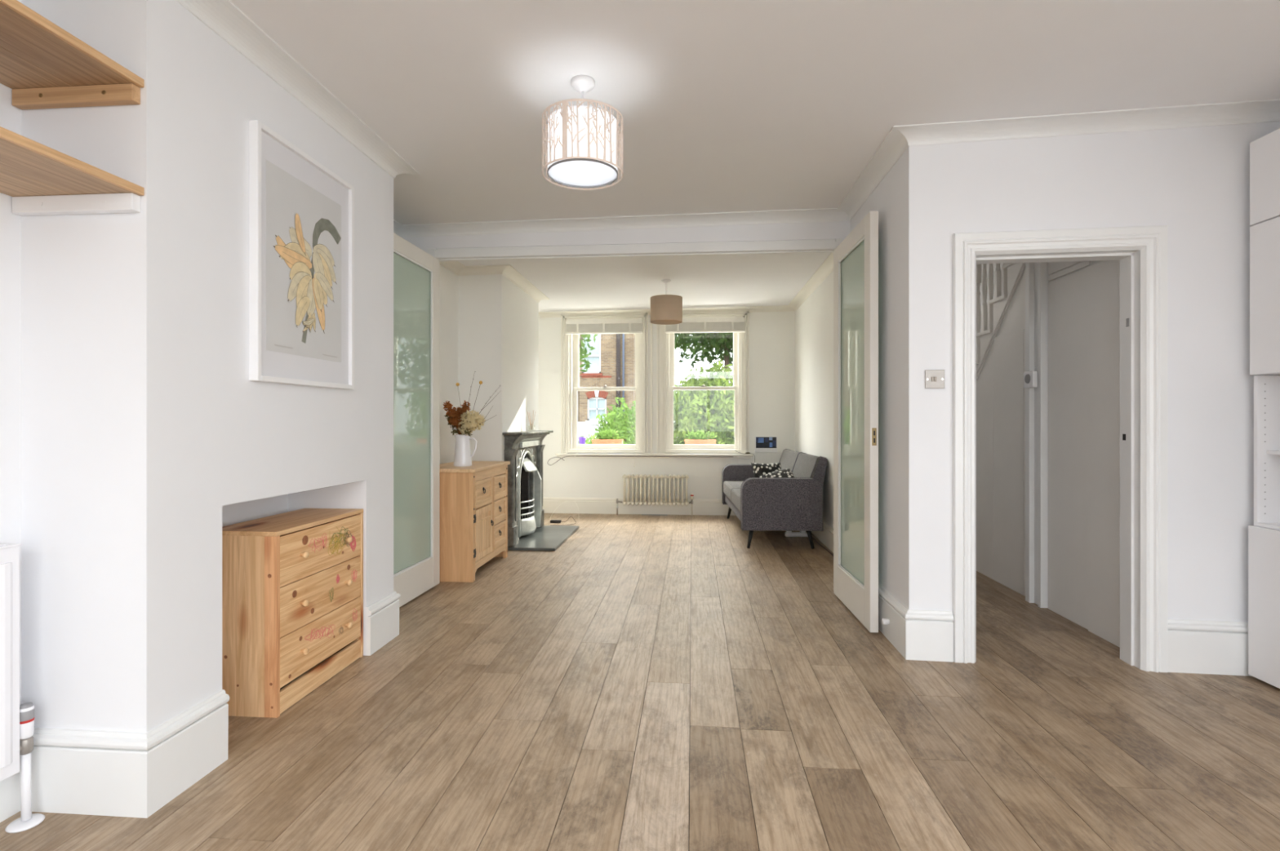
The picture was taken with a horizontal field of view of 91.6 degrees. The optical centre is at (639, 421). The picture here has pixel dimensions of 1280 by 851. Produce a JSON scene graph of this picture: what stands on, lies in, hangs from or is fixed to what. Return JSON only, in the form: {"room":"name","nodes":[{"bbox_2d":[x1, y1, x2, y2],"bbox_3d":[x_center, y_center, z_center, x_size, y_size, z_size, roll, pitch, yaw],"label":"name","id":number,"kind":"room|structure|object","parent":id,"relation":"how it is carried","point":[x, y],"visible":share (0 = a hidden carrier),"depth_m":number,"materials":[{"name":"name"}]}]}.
{"room":"living room","nodes":[
{"label":"living room","id":0,"kind":"room"},
{"bbox_2d":[0,0,393,733],"bbox_3d":[-1.923,-0.150,-0.232,0.605,2.600,7.217,0,0,5],"label":"wall","id":1,"kind":"structure","parent":0,"point":[146,433],"depth_m":1.86,"materials":[{"name":"paint"}]},
{"bbox_2d":[0,542,44,833],"bbox_3d":[-1.844,0.747,1.215,0.122,0.804,1.220,0,0,7],"label":"panel radiator","id":2,"kind":"object","parent":1,"relation":"attached to","point":[16,721],"visible":1,"depth_m":1.75,"materials":[{"name":"white metal"}]},
{"bbox_2d":[0,542,22,549],"bbox_3d":[-1.847,0.662,1.192,0.076,0.635,1.172,0,0,5],"label":"grille","id":3,"kind":"object","parent":2,"relation":"attached to","point":[2,546],"depth_m":1.75,"materials":[{"name":"white metal"}]},
{"bbox_2d":[0,0,144,110],"bbox_3d":[-1.710,-0.967,1.125,0.395,0.073,1.438,0,0,5],"label":"shelf","id":4,"kind":"object","parent":1,"relation":"attached to","point":[44,65],"visible":1,"depth_m":1.74,"materials":[{"name":"brown wood"}]},
{"bbox_2d":[0,126,144,216],"bbox_3d":[-1.710,-0.649,1.125,0.395,0.073,1.438,0,0,5],"label":"shelf","id":5,"kind":"object","parent":1,"relation":"attached to","point":[40,180],"visible":1,"depth_m":1.75,"materials":[{"name":"brown wood"}]},
{"bbox_2d":[0,689,229,822],"bbox_3d":[-1.683,1.032,1.267,0.429,0.237,1.745,0,0,5],"label":"baseboard","id":6,"kind":"structure","parent":1,"relation":"attached to","point":[104,773],"depth_m":1.83,"materials":[{"name":"paint"}]},
{"bbox_2d":[248,120,354,389],"bbox_3d":[-1.368,-0.618,2.566,0.034,0.940,0.643,0,0,5],"label":"framed print","id":7,"kind":"object","parent":1,"relation":"attached to","point":[301,212],"visible":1,"depth_m":2.50,"materials":[{"name":"white paper"}]},
{"bbox_2d":[366,591,400,656],"bbox_3d":[-1.528,1.032,3.733,0.532,0.237,1.315,0,0,5],"label":"baseboard","id":8,"kind":"structure","parent":1,"relation":"attached to","point":[382,615],"depth_m":3.18,"materials":[{"name":"paint"}]},
{"bbox_2d":[175,0,1279,237],"bbox_3d":[0.435,-1.368,0.089,5.053,0.137,8.250,0,0,5],"label":"trim","id":9,"kind":"structure","parent":1,"relation":"attached to","point":[223,17],"depth_m":2.92,"materials":[{"name":"paint"}]},
{"bbox_2d":[440,265,457,464],"bbox_3d":[-1.658,-0.150,6.162,0.170,2.600,3.395,0,0,5],"label":"wall","id":10,"kind":"structure","parent":0,"point":[448,280],"depth_m":5.30,"materials":[{"name":"paint"}]},
{"bbox_2d":[457,274,538,518],"bbox_3d":[-1.369,-0.150,6.196,0.400,2.600,1.320,0,0,5],"label":"wall","id":11,"kind":"structure","parent":0,"point":[498,322],"depth_m":5.55,"materials":[{"name":"paint"}]},
{"bbox_2d":[440,253,833,318],"bbox_3d":[0.086,-1.358,6.016,3.330,0.116,3.395,0,0,5],"label":"trim","id":12,"kind":"structure","parent":11,"relation":"attached to","point":[456,268],"depth_m":6.25,"materials":[{"name":"beige paint"}]},
{"bbox_2d":[402,221,849,252],"bbox_3d":[-0.067,-0.150,4.298,3.350,2.600,0.055,0,0,5],"label":"wall","id":13,"kind":"structure","parent":0,"point":[834,229],"depth_m":4.26,"materials":[{"name":"paint"}]},
{"bbox_2d":[393,232,439,607],"bbox_3d":[-1.473,0.002,3.982,0.042,2.273,0.800,0,0,6],"label":"glazed door","id":14,"kind":"structure","parent":13,"relation":"in","point":[416,273],"depth_m":4.05,"materials":[{"name":"paint"}]},
{"bbox_2d":[426,238,842,262],"bbox_3d":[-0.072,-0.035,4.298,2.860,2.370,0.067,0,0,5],"label":"ceiling beam","id":15,"kind":"structure","parent":13,"relation":"attached to","point":[828,246],"depth_m":4.27,"materials":[{"name":"paint"}]},
{"bbox_2d":[0,513,1279,850],"bbox_3d":[0.559,1.225,1.885,5.400,0.150,12.050,0,0,5],"label":"floor","id":16,"kind":"structure","parent":0,"point":[638,682],"depth_m":2.29,"materials":[{"name":"brown wood"}]},
{"bbox_2d":[222,508,363,718],"bbox_3d":[-1.519,0.789,2.743,0.326,0.722,0.639,0,0,5],"label":"dresser","id":17,"kind":"object","parent":16,"relation":"on","point":[292,582],"visible":1,"depth_m":2.50,"materials":[{"name":"brown wood"}]},
{"bbox_2d":[440,461,510,582],"bbox_3d":[-1.367,0.744,4.884,0.453,0.812,0.879,0,0,5],"label":"sideboard","id":18,"kind":"object","parent":16,"relation":"on","point":[473,499],"visible":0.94,"depth_m":4.47,"materials":[{"name":"brown wood"}]},
{"bbox_2d":[453,435,477,466],"bbox_3d":[-1.338,0.218,4.722,0.158,0.238,0.138,0,0,40],"label":"jug","id":19,"kind":"object","parent":18,"relation":"on","point":[463,457],"visible":0.97,"depth_m":4.68,"materials":[{"name":"white ceramic"}]},
{"bbox_2d":[444,413,460,435],"bbox_3d":[-1.413,0.082,4.747,0.180,0.312,0.103,0,0,14],"label":"stem","id":20,"kind":"object","parent":19,"relation":"in","point":[455,431],"visible":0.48,"depth_m":4.74,"materials":[{"name":"brown plant"}]},
{"bbox_2d":[442,400,462,434],"bbox_3d":[-1.419,0.040,4.731,0.171,0.396,0.119,0,0,5],"label":"stem","id":21,"kind":"object","parent":19,"relation":"in","point":[447,405],"visible":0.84,"depth_m":4.72,"materials":[{"name":"brown plant"}]},
{"bbox_2d":[450,406,466,435],"bbox_3d":[-1.371,0.061,4.712,0.108,0.354,0.124,0,0,5],"label":"stem","id":22,"kind":"object","parent":19,"relation":"in","point":[458,413],"visible":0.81,"depth_m":4.69,"materials":[{"name":"brown plant"}]},
{"bbox_2d":[457,400,470,430],"bbox_3d":[-1.335,0.037,4.735,0.114,0.402,0.092,0,0,5],"label":"stem","id":23,"kind":"object","parent":19,"relation":"in","point":[464,407],"visible":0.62,"depth_m":4.72,"materials":[{"name":"brown plant"}]},
{"bbox_2d":[459,420,471,436],"bbox_3d":[-1.318,0.103,4.707,0.111,0.269,0.119,0,0,5],"label":"stem","id":24,"kind":"object","parent":19,"relation":"in","point":[467,429],"visible":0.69,"depth_m":4.68,"materials":[{"name":"beige plant"}]},
{"bbox_2d":[457,409,485,435],"bbox_3d":[-1.278,0.073,4.709,0.218,0.329,0.189,0,0,5],"label":"hydrangea","id":25,"kind":"object","parent":19,"relation":"in","point":[474,417],"visible":0.98,"depth_m":4.67,"materials":[{"name":"beige plant"}]},
{"bbox_2d":[471,381,482,413],"bbox_3d":[-1.270,-0.085,4.722,0.155,0.446,0.026,0,0,5],"label":"flower","id":26,"kind":"object","parent":19,"relation":"in","point":[480,382],"visible":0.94,"depth_m":4.72,"materials":[{"name":"plant"}]},
{"bbox_2d":[479,385,500,413],"bbox_3d":[-1.202,-0.069,4.727,0.294,0.415,0.006,0,0,1],"label":"dry twig","id":27,"kind":"object","parent":19,"relation":"in","point":[500,385],"visible":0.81,"depth_m":4.72,"materials":[{"name":"brown plant"}]},
{"bbox_2d":[440,461,510,473],"bbox_3d":[-1.367,0.352,4.884,0.453,0.028,0.879,0,0,5],"label":"countertop","id":28,"kind":"structure","parent":18,"relation":"on","point":[477,466],"depth_m":4.69,"materials":[{"name":"brown wood"}]},
{"bbox_2d":[507,525,578,551],"bbox_3d":[-0.938,1.135,6.124,0.469,0.026,1.190,0,0,5],"label":"hearth slab","id":29,"kind":"object","parent":16,"relation":"on","point":[545,538],"visible":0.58,"depth_m":5.95,"materials":[{"name":"stone"}]},
{"bbox_2d":[502,431,553,546],"bbox_3d":[-1.239,0.609,6.155,0.495,1.022,1.260,0,0,5],"label":"fireplace","id":30,"kind":"object","parent":29,"relation":"on","point":[517,445],"visible":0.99,"depth_m":5.99,"materials":[{"name":"metal"}]},
{"bbox_2d":[502,431,553,437],"bbox_3d":[-1.082,0.118,6.141,0.179,0.040,1.260,0,0,5],"label":"mantel shelf","id":31,"kind":"object","parent":30,"relation":"attached to","point":[535,433],"depth_m":5.79,"materials":[{"name":"metal"}]},
{"bbox_2d":[522,457,537,471],"bbox_3d":[-1.103,0.420,6.143,0.142,0.140,0.350,0,0,5],"label":"hood","id":32,"kind":"object","parent":30,"relation":"attached to","point":[527,464],"depth_m":6.09,"materials":[{"name":"metal"}]},
{"bbox_2d":[550,500,578,525],"bbox_3d":[-0.875,1.056,7.237,0.334,0.185,0.708,0,0,-8],"label":"power adapter","id":33,"kind":"object","parent":16,"relation":"on","point":[551,521],"visible":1,"depth_m":7.04,"materials":[{"name":"black plastic"}]},
{"bbox_2d":[640,514,667,515],"bbox_3d":[0.177,1.147,7.644,0.320,0.004,0.065,0,0,5],"label":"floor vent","id":34,"kind":"object","parent":16,"relation":"in","point":[642,514],"visible":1,"depth_m":7.62,"materials":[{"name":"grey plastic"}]},
{"bbox_2d":[721,448,827,549],"bbox_3d":[1.348,0.735,6.493,0.803,0.836,1.868,0,0,2],"label":"sofa","id":35,"kind":"object","parent":16,"relation":"on","point":[796,503],"visible":0.94,"depth_m":5.57,"materials":[{"name":"grey fabric"}]},
{"bbox_2d":[751,462,781,477],"bbox_3d":[1.347,0.575,6.511,0.330,0.280,0.205,0,0,-9],"label":"throw cushion","id":36,"kind":"object","parent":35,"relation":"on","point":[759,469],"visible":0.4,"depth_m":6.50,"materials":[{"name":"black fabric"}]},
{"bbox_2d":[758,468,794,477],"bbox_3d":[1.398,0.605,6.165,0.372,0.257,0.282,0,0,-9],"label":"throw cushion","id":37,"kind":"object","parent":35,"relation":"on","point":[785,473],"visible":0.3,"depth_m":6.19,"materials":[{"name":"black fabric"}]},
{"bbox_2d":[784,530,833,555],"bbox_3d":[1.646,1.112,5.533,0.237,0.075,1.486,0,0,-6],"label":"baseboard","id":38,"kind":"structure","parent":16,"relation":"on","point":[788,533],"depth_m":6.19,"materials":[{"name":"white paint"}]},
{"bbox_2d":[1248,525,1279,688],"bbox_3d":[2.911,0.808,2.475,0.421,0.684,0.598,0,0,5],"label":"base cabinet","id":39,"kind":"object","parent":16,"relation":"on","point":[1264,544],"visible":1,"depth_m":2.71,"materials":[{"name":"white paint"}]},
{"bbox_2d":[1253,375,1279,530],"bbox_3d":[2.923,0.130,2.474,0.397,0.670,0.598,0,0,5],"label":"open shelf unit","id":40,"kind":"object","parent":39,"relation":"on","point":[1266,388],"visible":1,"depth_m":2.77,"materials":[{"name":"white paint"}]},
{"bbox_2d":[538,311,795,499],"bbox_3d":[1.075,-0.150,7.762,5.350,2.600,0.250,0,0,5],"label":"wall","id":41,"kind":"structure","parent":0,"point":[771,334],"depth_m":7.69,"materials":[{"name":"paint"}]},
{"bbox_2d":[560,312,648,453],"bbox_3d":[-0.435,-0.468,7.884,1.090,1.755,0.300,0,0,5],"label":"window","id":42,"kind":"structure","parent":41,"relation":"in","point":[570,344],"depth_m":7.79,"materials":[{"name":"beige paint"}]},
{"bbox_2d":[565,319,642,466],"bbox_3d":[-0.445,-0.350,7.687,0.957,1.819,0.063,0,0,5],"label":"blind","id":43,"kind":"object","parent":42,"relation":"attached to","point":[594,326],"visible":1,"depth_m":7.66,"materials":[{"name":"beige fabric"}]},
{"bbox_2d":[555,453,753,458],"bbox_3d":[0.160,0.424,7.683,2.440,0.052,0.070,0,0,5],"label":"trim","id":44,"kind":"structure","parent":41,"relation":"attached to","point":[558,455],"depth_m":7.65,"materials":[{"name":"beige paint"}]},
{"bbox_2d":[575,455,733,457],"bbox_3d":[0.167,0.429,7.642,1.940,0.010,0.008,0,0,5],"label":"cord","id":45,"kind":"object","parent":41,"relation":"attached to","point":[575,455],"visible":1,"depth_m":7.63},
{"bbox_2d":[616,474,693,515],"bbox_3d":[0.180,0.901,7.636,0.951,0.498,0.119,0,0,5],"label":"radiator","id":46,"kind":"object","parent":41,"relation":"attached to","point":[624,477],"visible":1,"depth_m":7.60,"materials":[{"name":"beige metal"}]},
{"bbox_2d":[617,309,754,453],"bbox_3d":[0.171,-0.483,7.696,2.460,1.763,0.038,0,0,5],"label":"trim","id":47,"kind":"structure","parent":41,"relation":"attached to","point":[740,310],"depth_m":7.69,"materials":[{"name":"beige paint"}]},
{"bbox_2d":[542,497,833,553],"bbox_3d":[0.090,1.052,6.059,3.330,0.197,3.310,0,0,5],"label":"baseboard","id":48,"kind":"structure","parent":41,"relation":"attached to","point":[585,505],"depth_m":7.71,"materials":[{"name":"beige paint"}]},
{"bbox_2d":[658,311,749,454],"bbox_3d":[0.796,-0.468,7.781,1.100,1.755,0.300,0,0,5],"label":"window","id":49,"kind":"structure","parent":41,"relation":"in","point":[740,340],"depth_m":7.68,"materials":[{"name":"beige paint"}]},
{"bbox_2d":[665,317,745,464],"bbox_3d":[0.796,-0.350,7.584,0.967,1.819,0.063,0,0,5],"label":"blind","id":50,"kind":"object","parent":49,"relation":"attached to","point":[713,325],"visible":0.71,"depth_m":7.56,"materials":[{"name":"beige fabric"}]},
{"bbox_2d":[755,436,777,452],"bbox_3d":[1.537,0.279,7.587,0.270,0.193,0.022,0,0,5],"label":"photo frame","id":51,"kind":"object","parent":41,"relation":"attached to","point":[762,444],"visible":1,"depth_m":7.58,"materials":[{"name":"white paint"}]},
{"bbox_2d":[755,437,776,448],"bbox_3d":[1.536,0.257,7.577,0.246,0.133,0.003,0,0,5],"label":"photo","id":52,"kind":"object","parent":51,"relation":"attached to","point":[761,442],"depth_m":7.58},
{"bbox_3d":[0.201,0.400,8.051,2.380,0.100,0.180,0,0,5],"label":"trim","id":53,"kind":"structure","parent":41,"relation":"attached to","visible":0},
{"bbox_2d":[578,436,586,444],"bbox_3d":[-0.756,0.274,8.131,0.110,0.150,0.110,0,0,5],"label":"flower pot","id":54,"kind":"object","parent":53,"relation":"on","point":[581,439],"visible":0.52,"depth_m":8.10,"materials":[{"name":"purple ceramic"}]},
{"bbox_2d":[591,439,623,444],"bbox_3d":[-0.422,0.290,8.103,0.402,0.116,0.124,0,0,5],"label":"planter","id":55,"kind":"object","parent":53,"relation":"on","point":[593,441],"visible":0.53,"depth_m":8.05,"materials":[{"name":"ceramic"}]},
{"bbox_2d":[595,429,622,439],"bbox_3d":[-0.413,0.186,8.105,0.382,0.194,0.137,0,0,5],"label":"plant","id":56,"kind":"object","parent":55,"relation":"on","point":[603,433],"visible":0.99,"depth_m":8.09,"materials":[{"name":"green plant"}]},
{"bbox_2d":[684,439,715,444],"bbox_3d":[0.774,0.290,8.003,0.402,0.116,0.124,0,0,5],"label":"planter","id":57,"kind":"object","parent":53,"relation":"on","point":[686,442],"visible":0.54,"depth_m":7.95,"materials":[{"name":"ceramic"}]},
{"bbox_2d":[684,429,716,439],"bbox_3d":[0.786,0.190,7.996,0.423,0.195,0.154,0,0,5],"label":"plant","id":58,"kind":"object","parent":57,"relation":"on","point":[697,436],"visible":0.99,"depth_m":7.99,"materials":[{"name":"green plant"}]},
{"bbox_2d":[229,0,1279,312],"bbox_3d":[0.561,-1.461,1.910,5.400,0.215,12.100,0,0,5],"label":"ceiling","id":59,"kind":"structure","parent":0,"point":[723,105],"depth_m":2.54,"materials":[{"name":"paint"}]},
{"bbox_2d":[542,75,622,190],"bbox_3d":[-0.231,-1.187,2.518,0.326,0.379,0.326,0,0,5],"label":"pendant lamp","id":60,"kind":"object","parent":59,"relation":"hanging from","point":[584,143],"visible":1,"depth_m":2.41,"materials":[{"name":"white fabric"}]},
{"bbox_2d":[547,106,617,169],"bbox_3d":[-0.231,-1.105,2.518,0.280,0.204,0.280,0,0,5],"label":"lampshade","id":61,"kind":"object","parent":60,"relation":"attached to","point":[598,145],"depth_m":2.40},
{"bbox_2d":[548,160,617,186],"bbox_3d":[-0.231,-1.006,2.518,0.277,0.002,0.277,0,0,24],"label":"diffuser","id":62,"kind":"object","parent":60,"relation":"attached to","point":[566,173],"depth_m":2.52,"materials":[{"name":"white plastic"}]},
{"bbox_2d":[650,279,682,324],"bbox_3d":[0.257,-1.173,6.065,0.312,0.410,0.312,0,0,5],"label":"pendant lamp","id":63,"kind":"object","parent":59,"relation":"hanging from","point":[665,309],"visible":1,"depth_m":5.94,"materials":[{"name":"beige fabric"}]},
{"bbox_2d":[795,271,833,528],"bbox_3d":[1.793,-0.150,5.846,0.100,2.600,3.450,0,0,5],"label":"wall","id":64,"kind":"structure","parent":0,"point":[814,319],"depth_m":6.18,"materials":[{"name":"paint"}]},
{"bbox_2d":[849,146,909,609],"bbox_3d":[1.408,-0.150,3.580,0.110,2.600,1.130,0,0,5],"label":"wall","id":65,"kind":"structure","parent":0,"point":[891,197],"depth_m":3.24,"materials":[{"name":"paint"}]},
{"bbox_2d":[833,211,878,632],"bbox_3d":[1.284,0.002,3.737,0.045,2.273,0.778,0,0,3],"label":"glazed door","id":66,"kind":"structure","parent":65,"relation":"in","point":[855,259],"depth_m":3.63,"materials":[{"name":"paint"}]},
{"bbox_2d":[878,583,953,662],"bbox_3d":[1.436,1.032,3.560,0.223,0.237,1.166,0,0,5],"label":"baseboard","id":67,"kind":"structure","parent":65,"relation":"attached to","point":[916,634],"depth_m":3.00,"materials":[{"name":"paint"}]},
{"bbox_2d":[881,618,889,625],"bbox_3d":[1.288,1.050,3.264,0.036,0.034,0.034,0,0,5],"label":"door stop","id":68,"kind":"object","parent":67,"relation":"attached to","point":[884,621],"visible":1,"depth_m":3.25,"materials":[{"name":"white paint"}]},
{"bbox_2d":[979,280,994,332],"bbox_3d":[3.504,-0.150,5.302,0.100,2.600,4.750,0,0,5],"label":"wall","id":69,"kind":"structure","parent":0,"point":[980,289],"depth_m":6.47,"materials":[{"name":"paint"}]},
{"bbox_2d":[976,260,1103,382],"bbox_3d":[2.618,-0.140,4.729,0.050,2.580,3.340,0,0,5],"label":"wall","id":70,"kind":"structure","parent":0,"point":[1014,319],"depth_m":4.30,"materials":[{"name":"paint"}]},
{"bbox_2d":[976,262,1017,364],"bbox_3d":[3.014,-0.146,5.033,0.832,2.326,2.283,0,0,5],"label":"staircase","id":71,"kind":"structure","parent":70,"relation":"attached to","point":[993,301],"depth_m":4.50,"materials":[{"name":"paint"}]},
{"bbox_2d":[976,264,981,360],"bbox_3d":[2.611,-0.885,4.804,0.040,0.840,0.039,0,0,5],"label":"baluster","id":72,"kind":"object","parent":71,"relation":"on","point":[978,266],"visible":0.69,"depth_m":4.79,"materials":[{"name":"paint"}]},
{"bbox_2d":[981,264,987,332],"bbox_3d":[2.602,-1.096,4.700,0.040,0.840,0.039,0,0,5],"label":"baluster","id":73,"kind":"object","parent":71,"relation":"on","point":[984,285],"visible":0.67,"depth_m":4.68,"materials":[{"name":"paint"}]},
{"bbox_2d":[987,263,994,329],"bbox_3d":[2.594,-1.096,4.600,0.040,0.840,0.039,0,0,5],"label":"baluster","id":74,"kind":"object","parent":71,"relation":"on","point":[990,283],"visible":0.48,"depth_m":4.59,"materials":[{"name":"paint"}]},
{"bbox_2d":[994,263,1000,298],"bbox_3d":[2.585,-1.307,4.495,0.040,0.840,0.039,0,0,5],"label":"baluster","id":75,"kind":"object","parent":71,"relation":"on","point":[997,273],"visible":0.38,"depth_m":4.48,"materials":[{"name":"paint"}]},
{"bbox_2d":[1000,263,1007,295],"bbox_3d":[2.577,-1.307,4.396,0.040,0.840,0.039,0,0,5],"label":"baluster","id":76,"kind":"object","parent":71,"relation":"on","point":[1003,271],"visible":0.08,"depth_m":4.38,"materials":[{"name":"paint"}]},
{"bbox_2d":[976,262,1025,380],"bbox_3d":[2.583,-0.420,4.721,0.018,1.399,1.360,0,0,5],"label":"trim","id":77,"kind":"structure","parent":70,"relation":"attached to","point":[1022,267],"depth_m":4.40,"materials":[{"name":"paint"}]},
{"bbox_2d":[1023,371,1037,388],"bbox_3d":[2.447,-0.262,3.906,0.034,0.100,0.108,0,0,5],"label":"thermostat box","id":78,"kind":"object","parent":70,"relation":"attached to","point":[1030,379],"visible":1,"depth_m":3.88,"materials":[{"name":"white paint"}]},
{"bbox_2d":[1025,262,1048,608],"bbox_3d":[2.494,-0.125,3.913,0.060,2.550,0.155,0,0,5],"label":"trim","id":79,"kind":"structure","parent":70,"relation":"attached to","point":[1037,275],"depth_m":3.91,"materials":[{"name":"paint"}]},
{"bbox_2d":[976,260,1119,647],"bbox_3d":[2.516,-0.100,3.939,0.022,2.500,1.730,0,0,5],"label":"wall","id":80,"kind":"structure","parent":70,"relation":"attached to","point":[1084,304],"depth_m":3.62,"materials":[{"name":"paint"}]},
{"bbox_2d":[909,121,1279,622],"bbox_3d":[2.281,-0.150,2.955,1.950,2.600,0.120,0,0,7],"label":"wall","id":81,"kind":"structure","parent":0,"point":[1194,182],"depth_m":2.87,"materials":[{"name":"paint"}]},
{"bbox_2d":[924,369,944,388],"bbox_3d":[1.421,-0.204,3.001,0.090,0.090,0.010,0,0,7],"label":"light switch","id":82,"kind":"object","parent":81,"relation":"attached to","point":[934,379],"visible":1,"depth_m":3.00,"materials":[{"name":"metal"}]},
{"bbox_2d":[952,225,1167,672],"bbox_3d":[1.970,0.125,2.983,0.927,2.050,0.155,0,0,7],"label":"door frame","id":83,"kind":"structure","parent":81,"relation":"in","point":[1141,251],"depth_m":2.93,"materials":[{"name":"paint"}]},
{"bbox_2d":[1166,619,1252,676],"bbox_3d":[2.802,1.032,2.804,0.787,0.237,0.051,0,0,8],"label":"baseboard","id":84,"kind":"structure","parent":81,"relation":"attached to","point":[1193,646],"depth_m":2.83,"materials":[{"name":"paint"}]},
{"bbox_3d":[2.981,-0.150,-0.650,0.150,2.600,7.200,0,0,5],"label":"wall","id":85,"kind":"structure","parent":0,"visible":0},
{"bbox_2d":[1249,216,1279,375],"bbox_3d":[2.914,-0.541,2.475,0.415,0.666,0.598,0,0,5],"label":"upper cabinet","id":86,"kind":"object","parent":85,"relation":"attached to","point":[1264,237],"visible":1,"depth_m":2.71,"materials":[{"name":"white paint"}]},
{"bbox_2d":[1249,128,1279,225],"bbox_3d":[2.914,-1.064,2.475,0.415,0.372,0.598,0,0,5],"label":"upper cabinet","id":87,"kind":"object","parent":85,"relation":"attached to","point":[1264,152],"visible":1,"depth_m":2.71,"materials":[{"name":"white paint"}]},
{"label":"outside","id":88,"kind":"structure","parent":0,"visible":0},
{"bbox_3d":[1.249,1.475,14.948,120.000,0.550,150.000,0,0,5],"label":"ground","id":89,"kind":"structure","parent":88,"visible":0},
{"bbox_2d":[577,333,598,422],"bbox_3d":[-1.382,-0.423,13.671,0.977,4.247,0.849,0,0,5],"label":"street tree","id":90,"kind":"object","parent":89,"relation":"on","point":[584,352],"visible":0.21,"depth_m":13.61,"materials":[{"name":"green plant"}]},
{"bbox_2d":[577,433,599,444],"bbox_3d":[-0.682,0.929,9.032,0.870,1.547,0.787,0,0,5],"label":"shrub","id":91,"kind":"object","parent":89,"relation":"on","point":[591,437],"visible":0.02,"depth_m":9.01,"materials":[{"name":"green plant"}]},
{"bbox_2d":[577,422,608,442],"bbox_3d":[-1.799,0.855,13.296,2.700,1.690,0.260,0,0,5],"label":"wall","id":92,"kind":"structure","parent":89,"relation":"on","point":[584,428],"depth_m":13.13,"materials":[{"name":"white paint"}]},
{"bbox_2d":[578,333,635,444],"bbox_3d":[-3.410,-4.575,33.049,10.100,12.550,5.900,0,0,5],"label":"brick house","id":93,"kind":"structure","parent":89,"relation":"on","point":[612,360],"depth_m":30.23,"materials":[{"name":"brick"}]},
{"bbox_2d":[591,397,635,444],"bbox_3d":[-0.293,0.650,10.160,1.086,2.104,1.107,0,0,5],"label":"shrub","id":94,"kind":"object","parent":89,"relation":"on","point":[623,424],"visible":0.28,"depth_m":9.99,"materials":[{"name":"green plant"}]},
{"bbox_2d":[673,383,693,442],"bbox_3d":[2.382,0.407,14.052,4.978,2.593,1.202,0,0,5],"label":"hedge","id":95,"kind":"object","parent":89,"relation":"on","point":[674,384],"visible":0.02,"depth_m":14.01,"materials":[{"name":"green plant"}]},
{"bbox_2d":[674,332,733,377],"bbox_3d":[2.409,-1.862,17.838,4.609,7.126,3.577,0,0,-5],"label":"street tree","id":96,"kind":"object","parent":89,"relation":"on","point":[721,342],"visible":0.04,"depth_m":17.48,"materials":[{"name":"green plant"}]},
{"bbox_2d":[673,359,734,444],"bbox_3d":[1.346,0.325,10.324,1.890,2.753,1.916,0,0,-41],"label":"trees outside","id":97,"kind":"object","parent":89,"relation":"on","point":[708,411],"visible":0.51,"depth_m":9.89,"materials":[{"name":"green plant"}]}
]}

